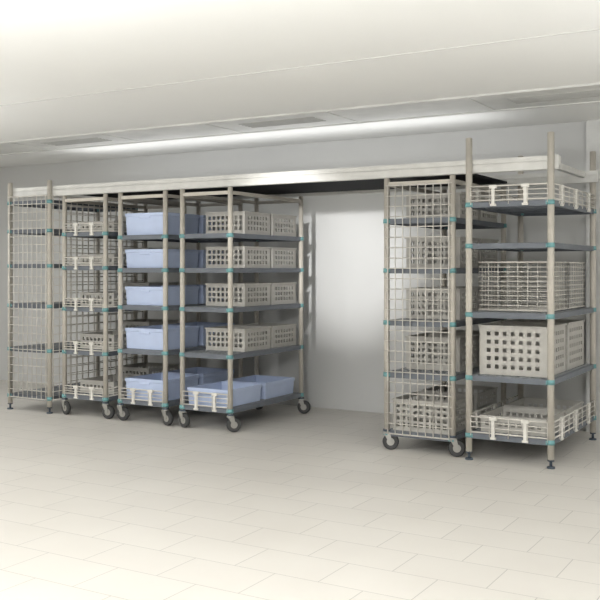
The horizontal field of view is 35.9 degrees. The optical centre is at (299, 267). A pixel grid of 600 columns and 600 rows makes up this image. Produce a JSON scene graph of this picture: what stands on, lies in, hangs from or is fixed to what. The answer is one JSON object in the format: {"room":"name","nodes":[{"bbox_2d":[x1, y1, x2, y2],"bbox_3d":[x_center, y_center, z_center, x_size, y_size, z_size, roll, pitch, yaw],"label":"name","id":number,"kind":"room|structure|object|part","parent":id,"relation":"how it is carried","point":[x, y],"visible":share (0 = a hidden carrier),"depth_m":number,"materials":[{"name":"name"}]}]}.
{"room":"storage room","nodes":[
{"label":"storage room","id":0,"kind":"room"},
{"bbox_2d":[0,121,585,430],"bbox_3d":[1.374,0.070,8.647,13.000,2.660,0.100,0,0,30],"label":"wall","id":1,"kind":"structure","parent":0,"point":[343,234],"depth_m":9.21,"materials":[{"name":"paint"}]},
{"bbox_2d":[586,119,599,432],"bbox_3d":[2.801,0.070,7.721,0.800,2.660,0.050,0,0,30],"label":"wall","id":2,"kind":"structure","parent":1,"relation":"attached to","point":[592,126],"depth_m":7.86,"materials":[{"name":"white paint"}]},
{"bbox_2d":[0,380,599,599],"bbox_3d":[-1.466,1.450,3.820,13.000,0.100,11.300,0,0,30],"label":"floor","id":3,"kind":"structure","parent":0,"point":[290,504],"depth_m":5.30,"materials":[{"name":"tile"}]},
{"bbox_2d":[7,180,137,413],"bbox_3d":[-2.324,0.277,9.591,0.609,2.246,1.313,0,0,30],"label":"shelving unit","id":4,"kind":"object","parent":3,"relation":"on","point":[49,393],"visible":0.48,"depth_m":9.03,"materials":[{"name":"metal"}]},
{"bbox_3d":[-2.657,0.284,9.034,0.540,1.981,0.016,0,0,30],"label":"grid panel","id":5,"kind":"part","parent":4,"relation":"part of","materials":[{"name":"metal"}]},
{"bbox_3d":[-2.068,0.286,9.442,0.016,1.981,1.250,0,0,30],"label":"grid panel","id":6,"kind":"part","parent":4,"relation":"part of","materials":[{"name":"metal"}]},
{"bbox_2d":[13,155,599,203],"bbox_3d":[-0.224,-0.743,8.377,5.440,0.095,1.255,0,0,30],"label":"overhead track","id":7,"kind":"object","parent":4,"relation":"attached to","point":[370,179],"visible":0.86,"depth_m":7.78,"materials":[{"name":"metal"}]},
{"bbox_3d":[-0.263,-0.726,8.400,4.030,0.016,1.123,0,0,30],"label":"panel","id":8,"kind":"part","parent":7,"relation":"part of","materials":[{"name":"white metal"}]},
{"bbox_2d":[61,193,185,418],"bbox_3d":[-1.702,0.354,9.238,0.651,2.090,1.278,0,0,30],"label":"shelving cart","id":9,"kind":"object","parent":3,"relation":"on","point":[108,411],"visible":0.48,"depth_m":8.76,"materials":[{"name":"metal"}]},
{"bbox_2d":[79,331,126,349],"bbox_3d":[-1.829,0.707,9.075,0.445,0.144,0.476,0,0,30],"label":"basket","id":10,"kind":"object","parent":9,"relation":"on","point":[98,335],"visible":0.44,"depth_m":8.93,"materials":[{"name":"plastic"}]},
{"bbox_2d":[79,291,126,305],"bbox_3d":[-1.829,0.303,9.075,0.445,0.132,0.476,0,0,30],"label":"basket","id":11,"kind":"object","parent":9,"relation":"on","point":[113,294],"visible":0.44,"depth_m":8.93,"materials":[{"name":"plastic"}]},
{"bbox_2d":[79,254,126,264],"bbox_3d":[-1.829,-0.075,9.075,0.445,0.108,0.476,0,0,30],"label":"basket","id":12,"kind":"object","parent":9,"relation":"on","point":[100,255],"visible":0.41,"depth_m":8.88,"materials":[{"name":"plastic"}]},
{"bbox_2d":[79,221,126,232],"bbox_3d":[-1.829,-0.395,9.075,0.445,0.108,0.476,0,0,30],"label":"basket","id":13,"kind":"object","parent":9,"relation":"on","point":[81,225],"visible":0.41,"depth_m":8.88,"materials":[{"name":"plastic"}]},
{"bbox_3d":[-1.973,0.301,9.392,0.016,1.811,1.190,0,0,30],"label":"grid panel","id":14,"kind":"part","parent":9,"relation":"part of","materials":[{"name":"metal"}]},
{"bbox_2d":[79,374,132,394],"bbox_3d":[-1.829,1.139,9.075,0.445,0.120,0.476,0,0,30],"label":"basket","id":15,"kind":"object","parent":9,"relation":"on","point":[97,382],"visible":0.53,"depth_m":8.95,"materials":[{"name":"plastic"}]},
{"bbox_3d":[-1.728,-0.645,9.248,0.543,0.030,1.214,0,0,30],"label":"frame","id":16,"kind":"part","parent":9,"relation":"part of","materials":[{"name":"beige metal"}]},
{"bbox_2d":[115,248,173,254],"bbox_3d":[-1.571,-0.111,9.515,0.445,0.180,0.476,0,0,30],"label":"basket","id":17,"kind":"object","parent":9,"relation":"on","point":[115,248],"visible":0.03,"depth_m":9.35,"materials":[{"name":"plastic"}]},
{"bbox_2d":[115,362,178,380],"bbox_3d":[-1.571,1.099,9.515,0.445,0.200,0.476,0,0,30],"label":"basket","id":18,"kind":"object","parent":9,"relation":"on","point":[128,368],"visible":0.4,"depth_m":9.42,"materials":[{"name":"plastic"}]},
{"bbox_2d":[115,319,178,334],"bbox_3d":[-1.571,0.659,9.515,0.445,0.240,0.476,0,0,30],"label":"basket","id":19,"kind":"object","parent":9,"relation":"on","point":[137,322],"visible":0.22,"depth_m":9.42,"materials":[{"name":"plastic"}]},
{"bbox_2d":[115,282,178,291],"bbox_3d":[-1.571,0.259,9.515,0.445,0.220,0.476,0,0,30],"label":"basket","id":20,"kind":"object","parent":9,"relation":"on","point":[124,283],"visible":0.07,"depth_m":9.36,"materials":[{"name":"plastic"}]},
{"bbox_2d":[117,190,242,425],"bbox_3d":[-1.096,0.354,8.889,0.663,2.090,1.297,0,0,30],"label":"shelving cart","id":21,"kind":"object","parent":3,"relation":"on","point":[123,413],"visible":0.51,"depth_m":8.40,"materials":[{"name":"metal"}]},
{"bbox_2d":[125,325,198,349],"bbox_3d":[-1.279,0.644,8.624,0.463,0.190,0.524,0,0,30],"label":"storage bin","id":22,"kind":"object","parent":21,"relation":"on","point":[142,337],"visible":0.84,"depth_m":8.45,"materials":[{"name":"blue plastic"}]},
{"bbox_2d":[125,212,198,234],"bbox_3d":[-1.279,-0.401,8.624,0.463,0.200,0.524,0,0,30],"label":"storage bin","id":23,"kind":"object","parent":21,"relation":"on","point":[136,223],"visible":0.76,"depth_m":8.43,"materials":[{"name":"blue plastic"}]},
{"bbox_2d":[125,372,198,400],"bbox_3d":[-1.279,1.104,8.624,0.463,0.190,0.524,0,0,30],"label":"storage bin","id":24,"kind":"object","parent":21,"relation":"on","point":[154,381],"visible":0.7,"depth_m":8.46,"materials":[{"name":"blue plastic"}]},
{"bbox_2d":[125,285,198,305],"bbox_3d":[-1.279,0.254,8.624,0.463,0.170,0.524,0,0,30],"label":"storage bin","id":25,"kind":"object","parent":21,"relation":"on","point":[135,295],"visible":0.81,"depth_m":8.44,"materials":[{"name":"blue plastic"}]},
{"bbox_2d":[125,249,198,267],"bbox_3d":[-1.279,-0.086,8.624,0.463,0.170,0.524,0,0,30],"label":"storage bin","id":26,"kind":"object","parent":21,"relation":"on","point":[135,258],"visible":0.86,"depth_m":8.43,"materials":[{"name":"blue plastic"}]},
{"bbox_3d":[-1.122,-0.645,8.891,0.547,0.030,1.214,0,0,30],"label":"frame","id":27,"kind":"part","parent":21,"relation":"part of","materials":[{"name":"beige metal"}]},
{"bbox_2d":[168,285,222,303],"bbox_3d":[-0.985,0.254,9.124,0.463,0.170,0.524,0,0,30],"label":"storage bin","id":28,"kind":"object","parent":21,"relation":"on","point":[202,288],"visible":0.26,"depth_m":8.82,"materials":[{"name":"blue plastic"}]},
{"bbox_2d":[168,367,233,384],"bbox_3d":[-0.985,1.104,9.124,0.463,0.190,0.524,0,0,30],"label":"storage bin","id":29,"kind":"object","parent":21,"relation":"on","point":[206,375],"visible":0.49,"depth_m":9.07,"materials":[{"name":"blue plastic"}]},
{"bbox_2d":[168,322,233,345],"bbox_3d":[-0.985,0.644,9.124,0.463,0.190,0.524,0,0,30],"label":"storage bin","id":30,"kind":"object","parent":21,"relation":"on","point":[202,325],"visible":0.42,"depth_m":8.90,"materials":[{"name":"blue plastic"}]},
{"bbox_2d":[198,250,222,267],"bbox_3d":[-0.985,-0.086,9.124,0.463,0.170,0.524,0,0,30],"label":"storage bin","id":31,"kind":"object","parent":21,"relation":"on","point":[202,253],"visible":0.17,"depth_m":8.81,"materials":[{"name":"blue plastic"}]},
{"bbox_2d":[198,215,222,233],"bbox_3d":[-0.985,-0.401,9.124,0.463,0.200,0.524,0,0,30],"label":"storage bin","id":32,"kind":"object","parent":21,"relation":"on","point":[202,218],"visible":0.1,"depth_m":8.81,"materials":[{"name":"blue plastic"}]},
{"bbox_2d":[178,187,310,431],"bbox_3d":[-0.487,0.354,8.518,0.639,2.090,1.268,0,0,30],"label":"shelving cart","id":33,"kind":"object","parent":3,"relation":"on","point":[233,424],"visible":0.84,"depth_m":8.13,"materials":[{"name":"metal"}]},
{"bbox_2d":[187,381,261,406],"bbox_3d":[-0.670,1.124,8.265,0.451,0.150,0.524,0,0,30],"label":"storage bin","id":34,"kind":"object","parent":33,"relation":"on","point":[243,393],"visible":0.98,"depth_m":8.14,"materials":[{"name":"blue plastic"}]},
{"bbox_2d":[205,325,270,351],"bbox_3d":[-0.563,0.639,8.446,0.437,0.200,0.436,0,0,30],"label":"basket","id":35,"kind":"object","parent":33,"relation":"on","point":[244,345],"visible":0.89,"depth_m":8.32,"materials":[{"name":"plastic"}]},
{"bbox_2d":[205,283,270,305],"bbox_3d":[-0.563,0.239,8.446,0.437,0.200,0.436,0,0,30],"label":"basket","id":36,"kind":"object","parent":33,"relation":"on","point":[252,297],"visible":0.94,"depth_m":8.32,"materials":[{"name":"plastic"}]},
{"bbox_2d":[205,211,270,234],"bbox_3d":[-0.563,-0.401,8.446,0.437,0.200,0.436,0,0,30],"label":"basket","id":37,"kind":"object","parent":33,"relation":"on","point":[242,216],"visible":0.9,"depth_m":8.31,"materials":[{"name":"plastic"}]},
{"bbox_2d":[205,246,270,267],"bbox_3d":[-0.563,-0.096,8.446,0.437,0.190,0.436,0,0,30],"label":"basket","id":38,"kind":"object","parent":33,"relation":"on","point":[244,254],"visible":0.93,"depth_m":8.31,"materials":[{"name":"plastic"}]},
{"bbox_3d":[-0.512,-0.645,8.533,0.535,0.030,1.214,0,0,30],"label":"frame","id":39,"kind":"part","parent":33,"relation":"part of","materials":[{"name":"beige metal"}]},
{"bbox_2d":[225,375,294,398],"bbox_3d":[-0.376,1.124,8.765,0.451,0.150,0.524,0,0,30],"label":"storage bin","id":40,"kind":"object","parent":33,"relation":"on","point":[272,386],"visible":0.63,"depth_m":8.74,"materials":[{"name":"blue plastic"}]},
{"bbox_2d":[235,323,296,347],"bbox_3d":[-0.330,0.639,8.843,0.437,0.200,0.436,0,0,30],"label":"basket","id":41,"kind":"object","parent":33,"relation":"on","point":[275,327],"visible":0.59,"depth_m":8.77,"materials":[{"name":"plastic"}]},
{"bbox_2d":[235,282,296,304],"bbox_3d":[-0.330,0.239,8.843,0.437,0.200,0.436,0,0,30],"label":"basket","id":42,"kind":"object","parent":33,"relation":"on","point":[273,301],"visible":0.61,"depth_m":8.76,"materials":[{"name":"plastic"}]},
{"bbox_2d":[235,214,296,236],"bbox_3d":[-0.330,-0.401,8.843,0.437,0.200,0.436,0,0,30],"label":"basket","id":43,"kind":"object","parent":33,"relation":"on","point":[273,217],"visible":0.52,"depth_m":8.74,"materials":[{"name":"plastic"}]},
{"bbox_2d":[235,247,296,267],"bbox_3d":[-0.330,-0.096,8.843,0.437,0.190,0.436,0,0,30],"label":"basket","id":44,"kind":"object","parent":33,"relation":"on","point":[273,250],"visible":0.61,"depth_m":8.72,"materials":[{"name":"plastic"}]},
{"bbox_2d":[382,175,506,456],"bbox_3d":[1.228,0.354,7.509,0.668,2.090,1.262,0,0,30],"label":"shelving cart","id":45,"kind":"object","parent":3,"relation":"on","point":[456,447],"visible":0.72,"depth_m":7.02,"materials":[{"name":"metal"}]},
{"bbox_3d":[0.889,0.319,6.989,0.537,1.911,0.016,0,0,30],"label":"grid panel","id":46,"kind":"part","parent":45,"relation":"part of","materials":[{"name":"metal"}]},
{"bbox_2d":[392,391,473,434],"bbox_3d":[1.047,1.129,7.256,0.483,0.240,0.516,0,0,30],"label":"basket","id":47,"kind":"object","parent":45,"relation":"on","point":[460,423],"visible":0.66,"depth_m":7.12,"materials":[{"name":"plastic"}]},
{"bbox_2d":[405,333,479,371],"bbox_3d":[1.143,0.669,7.420,0.463,0.260,0.436,0,0,30],"label":"basket","id":48,"kind":"object","parent":45,"relation":"on","point":[460,338],"visible":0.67,"depth_m":7.30,"materials":[{"name":"plastic"}]},
{"bbox_2d":[405,287,479,319],"bbox_3d":[1.143,0.279,7.420,0.463,0.240,0.436,0,0,30],"label":"basket","id":49,"kind":"object","parent":45,"relation":"on","point":[460,291],"visible":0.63,"depth_m":7.29,"materials":[{"name":"plastic"}]},
{"bbox_2d":[405,237,479,267],"bbox_3d":[1.143,-0.121,7.420,0.463,0.240,0.436,0,0,30],"label":"basket","id":50,"kind":"object","parent":45,"relation":"on","point":[460,246],"visible":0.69,"depth_m":7.28,"materials":[{"name":"plastic"}]},
{"bbox_2d":[406,192,479,219],"bbox_3d":[1.143,-0.481,7.420,0.463,0.200,0.436,0,0,30],"label":"basket","id":51,"kind":"object","parent":45,"relation":"on","point":[460,197],"visible":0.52,"depth_m":7.27,"materials":[{"name":"plastic"}]},
{"bbox_3d":[1.204,-0.645,7.523,0.561,0.030,1.214,0,0,30],"label":"frame","id":52,"kind":"part","parent":45,"relation":"part of","materials":[{"name":"beige metal"}]},
{"bbox_2d":[428,329,488,365],"bbox_3d":[1.386,0.669,7.833,0.463,0.260,0.436,0,0,30],"label":"basket","id":53,"kind":"object","parent":45,"relation":"on","point":[477,332],"visible":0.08,"depth_m":7.92,"materials":[{"name":"plastic"}]},
{"bbox_2d":[421,383,497,423],"bbox_3d":[1.341,1.129,7.756,0.483,0.240,0.516,0,0,30],"label":"basket","id":54,"kind":"object","parent":45,"relation":"on","point":[489,389],"visible":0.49,"depth_m":7.72,"materials":[{"name":"plastic"}]},
{"bbox_2d":[431,286,496,312],"bbox_3d":[1.386,0.279,7.833,0.463,0.240,0.436,0,0,30],"label":"basket","id":55,"kind":"object","parent":45,"relation":"on","point":[480,287],"visible":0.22,"depth_m":7.75,"materials":[{"name":"plastic"}]},
{"bbox_2d":[431,197,497,222],"bbox_3d":[1.386,-0.481,7.833,0.463,0.200,0.436,0,0,30],"label":"basket","id":56,"kind":"object","parent":45,"relation":"on","point":[490,216],"visible":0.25,"depth_m":7.70,"materials":[{"name":"plastic"}]},
{"bbox_2d":[431,238,498,267],"bbox_3d":[1.386,-0.121,7.833,0.463,0.240,0.436,0,0,30],"label":"basket","id":57,"kind":"object","parent":45,"relation":"on","point":[491,255],"visible":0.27,"depth_m":7.72,"materials":[{"name":"plastic"}]},
{"bbox_2d":[465,132,596,468],"bbox_3d":[1.812,0.225,7.160,0.659,2.351,1.310,0,0,30],"label":"shelving unit","id":58,"kind":"object","parent":3,"relation":"on","point":[523,206],"visible":0.86,"depth_m":6.74,"materials":[{"name":"metal"}]},
{"bbox_2d":[479,406,564,436],"bbox_3d":[1.665,1.139,6.910,0.495,0.120,0.516,0,0,30],"label":"basket","id":59,"kind":"object","parent":58,"relation":"on","point":[503,410],"visible":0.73,"depth_m":6.82,"materials":[{"name":"plastic"}]},
{"bbox_2d":[478,321,566,377],"bbox_3d":[1.665,0.599,6.910,0.515,0.360,0.516,0,0,30],"label":"basket","id":60,"kind":"object","parent":58,"relation":"on","point":[528,340],"visible":0.87,"depth_m":6.75,"materials":[{"name":"plastic"}]},
{"bbox_2d":[478,261,566,311],"bbox_3d":[1.665,0.132,6.910,0.522,0.362,0.513,0,0,30],"label":"wire basket","id":61,"kind":"object","parent":58,"relation":"on","point":[500,307],"visible":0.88,"depth_m":6.80,"materials":[{"name":"beige metal"}]},
{"bbox_2d":[503,319,584,369],"bbox_3d":[1.953,0.599,7.401,0.515,0.360,0.516,0,0,30],"label":"basket","id":62,"kind":"object","parent":58,"relation":"on","point":[574,329],"visible":0.35,"depth_m":7.29,"materials":[{"name":"plastic"}]},
{"bbox_2d":[503,262,584,308],"bbox_3d":[1.953,0.132,7.401,0.522,0.362,0.513,0,0,30],"label":"wire basket","id":63,"kind":"object","parent":58,"relation":"on","point":[568,263],"visible":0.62,"depth_m":7.37,"materials":[{"name":"beige metal"}]},
{"bbox_2d":[504,397,583,424],"bbox_3d":[1.953,1.139,7.401,0.495,0.120,0.516,0,0,30],"label":"basket","id":64,"kind":"object","parent":58,"relation":"on","point":[525,400],"visible":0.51,"depth_m":7.52,"materials":[{"name":"plastic"}]},
{"bbox_2d":[0,0,599,166],"bbox_3d":[-1.466,-1.310,3.820,13.000,0.100,11.300,0,0,30],"label":"ceiling","id":65,"kind":"structure","parent":0,"point":[49,49],"depth_m":5.62,"materials":[{"name":"paint"}]},
{"bbox_2d":[0,82,599,154],"bbox_3d":[0.689,-1.252,7.484,12.800,0.015,0.700,0,0,30],"label":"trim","id":66,"kind":"structure","parent":65,"relation":"attached to","point":[490,102],"depth_m":7.75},
{"bbox_2d":[0,29,599,105],"bbox_3d":[-0.220,-1.258,5.937,12.800,0.004,0.012,0,0,30],"label":"trim","id":67,"kind":"structure","parent":65,"relation":"attached to","point":[592,29],"depth_m":5.70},
{"bbox_2d":[40,90,599,145],"bbox_3d":[-0.156,-1.251,7.969,10.350,0.006,0.220,0,0,30],"label":"air vents","id":68,"kind":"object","parent":65,"relation":"attached to","point":[593,93],"depth_m":7.81,"materials":[{"name":"grey metal"}]}
]}

